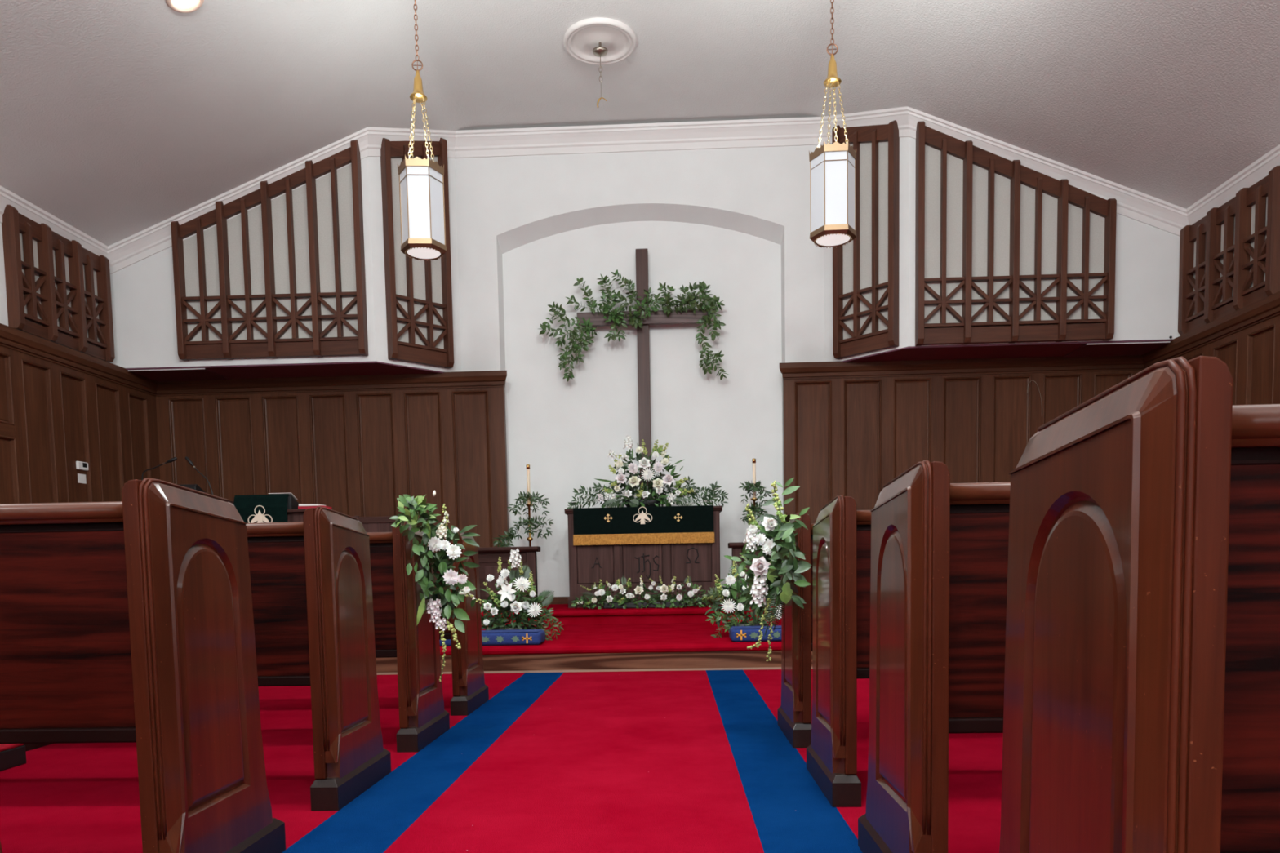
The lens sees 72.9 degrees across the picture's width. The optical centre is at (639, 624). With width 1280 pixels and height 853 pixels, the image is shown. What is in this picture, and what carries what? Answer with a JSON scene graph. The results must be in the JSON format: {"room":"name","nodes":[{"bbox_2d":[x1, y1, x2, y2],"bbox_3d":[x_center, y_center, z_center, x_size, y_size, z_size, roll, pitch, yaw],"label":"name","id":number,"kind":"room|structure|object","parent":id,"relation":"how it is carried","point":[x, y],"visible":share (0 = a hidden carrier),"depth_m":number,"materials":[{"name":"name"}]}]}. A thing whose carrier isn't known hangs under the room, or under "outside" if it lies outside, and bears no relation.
{"room":"house of worship","nodes":[
{"label":"house of worship","id":0,"kind":"room"},
{"bbox_2d":[0,222,111,363],"bbox_3d":[-5.926,-1.506,1.799,0.250,4.700,17.360,-1,4,2],"label":"wall","id":1,"kind":"structure","parent":0,"point":[3,304],"depth_m":7.62,"materials":[{"name":"paint"}]},
{"bbox_2d":[1,204,115,362],"bbox_3d":[-5.525,-3.200,8.291,0.114,1.063,1.307,-1,4,2],"label":"screen","id":2,"kind":"object","parent":1,"relation":"attached to","point":[58,290],"visible":0.94,"depth_m":8.21,"materials":[{"name":"wood"}]},
{"bbox_2d":[0,323,159,504],"bbox_3d":[-5.662,-0.816,3.201,0.150,2.924,13.280,-1,4,2],"label":"trim","id":3,"kind":"structure","parent":1,"relation":"attached to","point":[60,406],"depth_m":8.31,"materials":[{"name":"brown wood"}]},
{"bbox_2d":[77,473,86,484],"bbox_3d":[-5.492,-1.434,8.525,0.008,0.092,0.120,-1,4,2],"label":"switch plate","id":4,"kind":"object","parent":1,"relation":"attached to","point":[81,477],"visible":1,"depth_m":8.52,"materials":[{"name":"white plastic"}]},
{"bbox_2d":[75,461,88,471],"bbox_3d":[-5.483,-1.558,8.520,0.031,0.082,0.156,-1,4,2],"label":"thermostat","id":5,"kind":"object","parent":1,"relation":"attached to","point":[80,465],"visible":1,"depth_m":8.50,"materials":[{"name":"white plastic"}]},
{"bbox_2d":[0,106,1279,274],"bbox_3d":[-0.342,-4.000,1.123,11.040,1.631,16.760,-1,4,2],"label":"trim","id":6,"kind":"structure","parent":1,"relation":"attached to","point":[1131,203],"depth_m":8.90,"materials":[{"name":"white"}]},
{"bbox_2d":[110,156,461,382],"bbox_3d":[-3.844,-4.209,9.306,3.630,3.000,0.770,-1,4,2],"label":"wall","id":7,"kind":"structure","parent":0,"point":[143,291],"depth_m":9.04,"materials":[{"name":"paint"}]},
{"bbox_2d":[170,139,368,360],"bbox_3d":[-3.809,-3.824,8.887,1.952,2.124,0.114,-1,4,2],"label":"screen","id":8,"kind":"object","parent":7,"relation":"attached to","point":[284,276],"visible":1,"depth_m":8.91,"materials":[{"name":"wood"}]},
{"bbox_2d":[380,137,453,368],"bbox_3d":[-2.356,-4.002,9.191,0.727,2.419,0.114,-5,5,-43],"label":"screen","id":9,"kind":"object","parent":7,"relation":"attached to","point":[419,293],"visible":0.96,"depth_m":9.18,"materials":[{"name":"wood"}]},
{"bbox_2d":[0,668,1003,852],"bbox_3d":[-0.315,0.858,-0.226,11.640,0.150,14.010,-1,4,2],"label":"floor","id":10,"kind":"structure","parent":0,"point":[692,761],"depth_m":3.09,"materials":[{"name":"carpet"}]},
{"bbox_2d":[0,743,26,771],"bbox_3d":[-2.958,0.534,3.470,0.900,0.095,0.170,-1,4,2],"label":"kneeler","id":11,"kind":"object","parent":10,"relation":"on","point":[11,755],"visible":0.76,"depth_m":3.46,"materials":[{"name":"brown wood"}]},
{"bbox_2d":[0,478,285,852],"bbox_3d":[-2.763,0.182,2.155,3.550,0.967,0.519,-1,4,2],"label":"pew","id":12,"kind":"object","parent":10,"relation":"on","point":[131,620],"visible":1,"depth_m":1.91,"materials":[{"name":"brown wood"}]},
{"bbox_2d":[23,520,449,752],"bbox_3d":[-2.699,0.062,3.910,3.550,0.967,0.519,-1,4,2],"label":"pew","id":13,"kind":"object","parent":10,"relation":"on","point":[423,717],"visible":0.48,"depth_m":3.65,"materials":[{"name":"brown wood"}]},
{"bbox_2d":[389,490,484,682],"bbox_3d":[-0.813,-0.153,3.567,0.286,0.825,0.635,-1,4,0],"label":"flower","id":14,"kind":"object","parent":13,"relation":"attached to","point":[433,536],"visible":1,"depth_m":3.71,"materials":[{"name":"green plant"}]},
{"bbox_2d":[246,506,391,811],"bbox_3d":[-2.730,0.121,3.048,3.550,0.967,0.519,-1,4,2],"label":"pew","id":15,"kind":"object","parent":10,"relation":"on","point":[311,578],"visible":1,"depth_m":2.80,"materials":[{"name":"brown wood"}]},
{"bbox_2d":[435,529,488,715],"bbox_3d":[-2.667,0.002,4.793,3.550,0.967,0.519,-1,4,2],"label":"pew","id":16,"kind":"object","parent":10,"relation":"on","point":[470,691],"visible":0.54,"depth_m":4.59,"materials":[{"name":"brown wood"}]},
{"bbox_2d":[777,512,814,747],"bbox_3d":[2.403,-0.020,3.723,3.550,0.967,0.519,-1,4,2],"label":"pew","id":17,"kind":"object","parent":10,"relation":"on","point":[794,713],"visible":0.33,"depth_m":3.56,"materials":[{"name":"brown wood"}]},
{"bbox_2d":[724,477,811,662],"bbox_3d":[0.497,-0.208,3.417,0.295,0.746,0.817,-1,4,2],"label":"flower","id":18,"kind":"object","parent":17,"relation":"attached to","point":[776,571],"visible":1,"depth_m":3.62,"materials":[{"name":"green plant"}]},
{"bbox_2d":[806,495,871,807],"bbox_3d":[2.371,0.040,2.850,3.550,0.967,0.519,-1,4,2],"label":"pew","id":19,"kind":"object","parent":10,"relation":"on","point":[842,533],"visible":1,"depth_m":2.71,"materials":[{"name":"brown wood"}]},
{"bbox_2d":[857,460,1010,852],"bbox_3d":[2.339,0.101,1.963,3.550,0.967,0.519,-1,4,2],"label":"pew","id":20,"kind":"object","parent":10,"relation":"on","point":[940,547],"visible":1,"depth_m":1.83,"materials":[{"name":"brown wood"}]},
{"bbox_2d":[999,355,1279,852],"bbox_3d":[2.306,0.161,1.081,3.550,0.967,0.519,-1,4,2],"label":"pew","id":21,"kind":"object","parent":10,"relation":"on","point":[1141,711],"visible":1,"depth_m":0.95,"materials":[{"name":"brown wood"}]},
{"bbox_2d":[375,650,812,672],"bbox_3d":[-0.004,0.131,8.326,11.640,0.133,4.136,-1,4,2],"label":"trim","id":22,"kind":"structure","parent":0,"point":[708,660],"depth_m":6.27,"materials":[{"name":"brown wood"}]},
{"bbox_2d":[376,666,812,675],"bbox_3d":[-0.078,0.331,6.270,11.640,0.014,0.028,-1,4,2],"label":"trim","id":23,"kind":"structure","parent":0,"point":[772,668],"depth_m":6.26,"materials":[{"name":"brown"}]},
{"bbox_2d":[440,622,781,655],"bbox_3d":[-0.008,0.039,8.260,11.640,0.058,4.056,-1,4,2],"label":"step","id":24,"kind":"structure","parent":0,"point":[687,637],"depth_m":6.49,"materials":[{"name":"red carpet"}]},
{"bbox_2d":[178,484,233,504],"bbox_3d":[-4.373,-0.641,8.497,0.720,1.428,0.470,-1,4,2],"label":"pulpit","id":25,"kind":"object","parent":24,"relation":"on","point":[195,486],"visible":0.07,"depth_m":8.32,"materials":[{"name":"brown wood"}]},
{"bbox_2d":[141,457,177,479],"bbox_3d":[-4.601,-1.393,8.298,0.368,0.406,0.060,-1,4,2],"label":"gooseneck microphone","id":26,"kind":"object","parent":25,"relation":"attached to","point":[174,459],"visible":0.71,"depth_m":8.28,"materials":[{"name":"black plastic"}]},
{"bbox_2d":[185,456,213,495],"bbox_3d":[-4.193,-1.401,8.283,0.290,0.409,0.060,-1,4,2],"label":"gooseneck microphone","id":27,"kind":"object","parent":25,"relation":"on","point":[187,459],"visible":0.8,"depth_m":8.28,"materials":[{"name":"black plastic"}]},
{"bbox_2d":[287,495,306,522],"bbox_3d":[-3.477,-0.578,8.368,0.960,1.288,0.530,-1,4,2],"label":"lectern","id":28,"kind":"object","parent":24,"relation":"on","point":[294,514],"visible":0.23,"depth_m":8.11,"materials":[{"name":"brown wood"}]},
{"bbox_2d":[233,493,289,523],"bbox_3d":[-3.526,-0.876,8.239,0.510,0.692,0.350,-1,4,2],"label":"cloth","id":29,"kind":"object","parent":28,"relation":"hanging from","point":[252,508],"visible":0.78,"depth_m":8.07,"materials":[{"name":"teal fabric"}]},
{"bbox_2d":[268,493,297,499],"bbox_3d":[-3.364,-1.205,8.166,0.220,0.056,0.132,-1,4,2],"label":"paper sheet","id":30,"kind":"object","parent":29,"relation":"on","point":[290,494],"visible":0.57,"depth_m":8.12,"materials":[{"name":"white paper"}]},
{"bbox_2d":[297,503,332,509],"bbox_3d":[-3.050,-1.094,8.204,0.300,0.085,0.195,-1,4,2],"label":"open book","id":31,"kind":"object","parent":28,"relation":"on","point":[300,505],"visible":0.58,"depth_m":8.11,"materials":[{"name":"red paper"}]},
{"bbox_2d":[354,515,395,533],"bbox_3d":[-2.476,-0.476,8.042,0.460,1.091,0.460,-1,4,2],"label":"pew","id":32,"kind":"object","parent":24,"relation":"on","point":[371,524],"visible":0.11,"depth_m":8.21,"materials":[{"name":"brown wood"}]},
{"bbox_2d":[439,629,545,646],"bbox_3d":[-1.289,0.103,6.502,1.131,0.100,0.264,-1,4,2],"label":"cushion","id":33,"kind":"object","parent":24,"relation":"on","point":[516,637],"visible":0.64,"depth_m":6.37,"materials":[{"name":"blue fabric"}]},
{"bbox_2d":[480,548,563,640],"bbox_3d":[-0.975,-0.220,6.889,0.790,0.766,0.439,-1,4,8],"label":"flower arrangement","id":34,"kind":"object","parent":24,"relation":"on","point":[507,599],"visible":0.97,"depth_m":6.80,"materials":[{"name":"white plant"}]},
{"bbox_2d":[702,553,781,637],"bbox_3d":[0.833,-0.220,6.811,0.642,0.684,0.457,0,4,14],"label":"flower arrangement","id":35,"kind":"object","parent":24,"relation":"on","point":[726,593],"visible":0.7,"depth_m":6.72,"materials":[{"name":"white plant"}]},
{"bbox_2d":[728,625,781,642],"bbox_3d":[1.206,0.064,6.408,1.075,0.100,0.264,-1,4,2],"label":"cushion","id":36,"kind":"object","parent":24,"relation":"on","point":[736,633],"visible":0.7,"depth_m":6.30,"materials":[{"name":"blue fabric"}]},
{"bbox_2d":[480,601,781,626],"bbox_3d":[0.031,-0.137,9.358,11.640,0.143,1.840,-1,4,2],"label":"step","id":37,"kind":"structure","parent":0,"point":[567,616],"depth_m":8.47,"materials":[{"name":"red carpet"}]},
{"bbox_2d":[478,546,540,611],"bbox_3d":[-1.858,-0.448,8.706,1.715,0.635,0.195,-1,4,2],"label":"rail","id":38,"kind":"object","parent":37,"relation":"on","point":[488,557],"visible":0.23,"depth_m":8.65,"materials":[{"name":"brown wood"}]},
{"bbox_2d":[493,464,553,607],"bbox_3d":[-1.249,-0.947,9.318,0.663,1.526,0.291,-1,4,2],"label":"candle stand","id":39,"kind":"object","parent":37,"relation":"on","point":[530,498],"visible":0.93,"depth_m":9.27,"materials":[{"name":"green plant"}]},
{"bbox_2d":[526,464,530,503],"bbox_3d":[-1.192,-1.499,9.269,0.040,0.420,0.039,-1,4,2],"label":"candle","id":40,"kind":"object","parent":39,"relation":"on","point":[528,497],"depth_m":9.25,"materials":[{"name":"white wax"}]},
{"bbox_2d":[564,506,722,608],"bbox_3d":[0.053,-0.717,9.277,1.626,1.024,0.660,-1,4,2],"label":"altar table","id":41,"kind":"object","parent":37,"relation":"on","point":[588,565],"visible":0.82,"depth_m":8.99,"materials":[{"name":"brown wood"}]},
{"bbox_2d":[573,505,714,545],"bbox_3d":[0.047,-1.041,9.230,1.457,0.385,0.649,-1,4,2],"label":"altar cloth","id":42,"kind":"object","parent":41,"relation":"on","point":[657,524],"visible":1,"depth_m":8.92,"materials":[{"name":"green fabric"}]},
{"bbox_2d":[566,435,728,509],"bbox_3d":[0.072,-1.583,9.109,1.707,0.788,0.458,-1,4,2],"label":"flower arrangement","id":43,"kind":"object","parent":41,"relation":"on","point":[656,482],"visible":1,"depth_m":9.03,"materials":[{"name":"white plant"}]},
{"bbox_2d":[570,575,722,608],"bbox_3d":[0.068,-0.307,8.700,1.546,0.379,0.287,-1,4,2],"label":"flower arrangement","id":44,"kind":"object","parent":37,"relation":"on","point":[676,602],"visible":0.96,"depth_m":8.66,"materials":[{"name":"white plant"}]},
{"bbox_2d":[728,542,775,606],"bbox_3d":[1.817,-0.506,8.567,1.870,0.635,0.195,-1,4,2],"label":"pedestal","id":45,"kind":"object","parent":37,"relation":"on","point":[737,548],"visible":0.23,"depth_m":8.54,"materials":[{"name":"brown wood"}]},
{"bbox_2d":[738,458,772,535],"bbox_3d":[1.236,-0.990,9.216,0.327,1.534,0.327,1,4,26],"label":"candle stand","id":46,"kind":"object","parent":37,"relation":"on","point":[753,486],"visible":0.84,"depth_m":9.15,"materials":[{"name":"green plant"}]},
{"bbox_2d":[751,458,755,497],"bbox_3d":[1.209,-1.546,9.178,0.040,0.420,0.039,-1,4,2],"label":"candle","id":47,"kind":"object","parent":46,"relation":"on","point":[753,460],"depth_m":9.16,"materials":[{"name":"white wax"}]},
{"bbox_2d":[454,144,824,596],"bbox_3d":[-0.003,-3.020,9.683,11.440,5.766,0.200,-1,4,2],"label":"wall","id":48,"kind":"structure","parent":0,"point":[736,221],"depth_m":9.72,"materials":[{"name":"paint"}]},
{"bbox_2d":[155,370,509,547],"bbox_3d":[-3.465,-1.468,9.741,4.067,2.590,0.150,-1,4,2],"label":"wood wall paneling","id":49,"kind":"structure","parent":48,"relation":"attached to","point":[351,445],"depth_m":9.71,"materials":[{"name":"brown wood"}]},
{"bbox_2d":[537,596,730,604],"bbox_3d":[0.080,-0.293,9.964,3.120,0.085,0.026,-1,4,2],"label":"baseboard","id":50,"kind":"structure","parent":48,"relation":"attached to","point":[557,600],"depth_m":9.99,"materials":[{"name":"brown wood"}]},
{"bbox_2d":[577,248,708,499],"bbox_3d":[0.051,-2.199,9.725,1.452,3.921,0.135,-1,4,2],"label":"wooden cross","id":51,"kind":"object","parent":48,"relation":"attached to","point":[657,317],"visible":0.6,"depth_m":9.61,"materials":[{"name":"brown wood"}]},
{"bbox_2d":[538,269,643,382],"bbox_3d":[-0.550,-3.293,9.534,1.176,1.195,0.189,-1,4,3],"label":"greenery garland","id":52,"kind":"object","parent":51,"relation":"hanging from","point":[572,334],"visible":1,"depth_m":9.54,"materials":[{"name":"green plant"}]},
{"bbox_2d":[626,280,728,379],"bbox_3d":[0.415,-3.223,9.491,1.123,1.069,0.194,-1,4,4],"label":"greenery garland","id":53,"kind":"object","parent":51,"relation":"hanging from","point":[691,300],"visible":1,"depth_m":9.49,"materials":[{"name":"green plant"}]},
{"bbox_2d":[779,355,1144,524],"bbox_3d":[3.534,-1.579,9.476,4.002,2.590,0.150,-1,4,2],"label":"wood wall paneling","id":54,"kind":"structure","parent":48,"relation":"attached to","point":[850,428],"depth_m":9.46,"materials":[{"name":"brown wood"}]},
{"bbox_2d":[0,0,1279,246],"bbox_3d":[-0.342,-4.413,1.295,11.640,2.238,17.760,-1,4,2],"label":"ceiling","id":55,"kind":"structure","parent":0,"point":[119,119],"depth_m":7.57,"materials":[{"name":"paint"}]},
{"bbox_2d":[165,0,204,13],"bbox_3d":[-3.356,-4.623,6.385,0.261,0.136,0.270,-1,4,8],"label":"ceiling lamp","id":56,"kind":"object","parent":55,"relation":"attached to","point":[180,6],"visible":1,"depth_m":6.43,"materials":[{"name":"beige glass"}]},
{"bbox_2d":[397,0,446,261],"bbox_3d":[-1.616,-3.954,6.308,0.338,2.466,0.293,-1,4,-4],"label":"pendant lantern","id":57,"kind":"object","parent":55,"relation":"hanging from","point":[421,188],"visible":1,"depth_m":6.27,"materials":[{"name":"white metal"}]},
{"bbox_2d":[564,17,635,65],"bbox_3d":[-0.363,-5.288,7.876,0.656,0.042,0.656,-1,4,2],"label":"ceiling medallion","id":58,"kind":"object","parent":55,"relation":"attached to","point":[582,37],"visible":0.95,"depth_m":7.84,"materials":[{"name":"white paint"}]},
{"bbox_2d":[592,42,608,107],"bbox_3d":[-0.358,-5.004,7.895,0.144,0.565,0.144,-1,4,2],"label":"ceiling hook","id":59,"kind":"object","parent":58,"relation":"hanging from","point":[600,51],"visible":1,"depth_m":7.87,"materials":[{"name":"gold metal"}]},
{"bbox_2d":[808,0,856,248],"bbox_3d":[1.375,-4.001,6.195,0.338,2.466,0.293,-1,4,3],"label":"pendant lantern","id":60,"kind":"object","parent":55,"relation":"hanging from","point":[832,174],"visible":1,"depth_m":6.16,"materials":[{"name":"white glass"}]},
{"bbox_2d":[823,136,1180,362],"bbox_3d":[3.779,-4.331,9.018,3.590,3.000,0.770,-1,4,2],"label":"wall","id":61,"kind":"structure","parent":0,"point":[1147,264],"depth_m":8.69,"materials":[{"name":"paint"}]},
{"bbox_2d":[831,120,899,359],"bbox_3d":[2.335,-4.049,8.995,0.114,2.402,0.727,-5,5,-43],"label":"screen","id":62,"kind":"object","parent":61,"relation":"attached to","point":[865,269],"visible":0.94,"depth_m":8.97,"materials":[{"name":"wood"}]},
{"bbox_2d":[915,120,1116,346],"bbox_3d":[3.721,-3.903,8.605,1.922,2.153,0.114,-1,4,2],"label":"screen","id":63,"kind":"object","parent":61,"relation":"attached to","point":[1006,251],"visible":1,"depth_m":8.64,"materials":[{"name":"wood"}]},
{"bbox_2d":[1026,380,1042,416],"bbox_3d":[4.266,-2.442,9.366,0.163,0.387,0.004,-1,4,2],"label":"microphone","id":64,"kind":"object","parent":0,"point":[1031,380],"visible":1,"depth_m":9.36,"materials":[{"name":"silver metal"}]},
{"bbox_3d":[5.354,-1.686,1.373,0.250,4.700,17.360,-1,4,2],"label":"wall","id":65,"kind":"structure","parent":0,"visible":0},
{"bbox_2d":[1142,291,1279,404],"bbox_3d":[5.219,-0.990,2.790,0.150,2.924,13.280,-1,4,2],"label":"trim","id":66,"kind":"structure","parent":65,"relation":"attached to","point":[1246,339],"depth_m":7.68,"materials":[{"name":"brown wood"}]},
{"bbox_2d":[1177,165,1279,335],"bbox_3d":[5.393,-3.361,7.955,0.114,1.058,1.337,-1,4,2],"label":"screen","id":67,"kind":"object","parent":65,"relation":"attached to","point":[1229,258],"visible":0.93,"depth_m":7.91,"materials":[{"name":"wood"}]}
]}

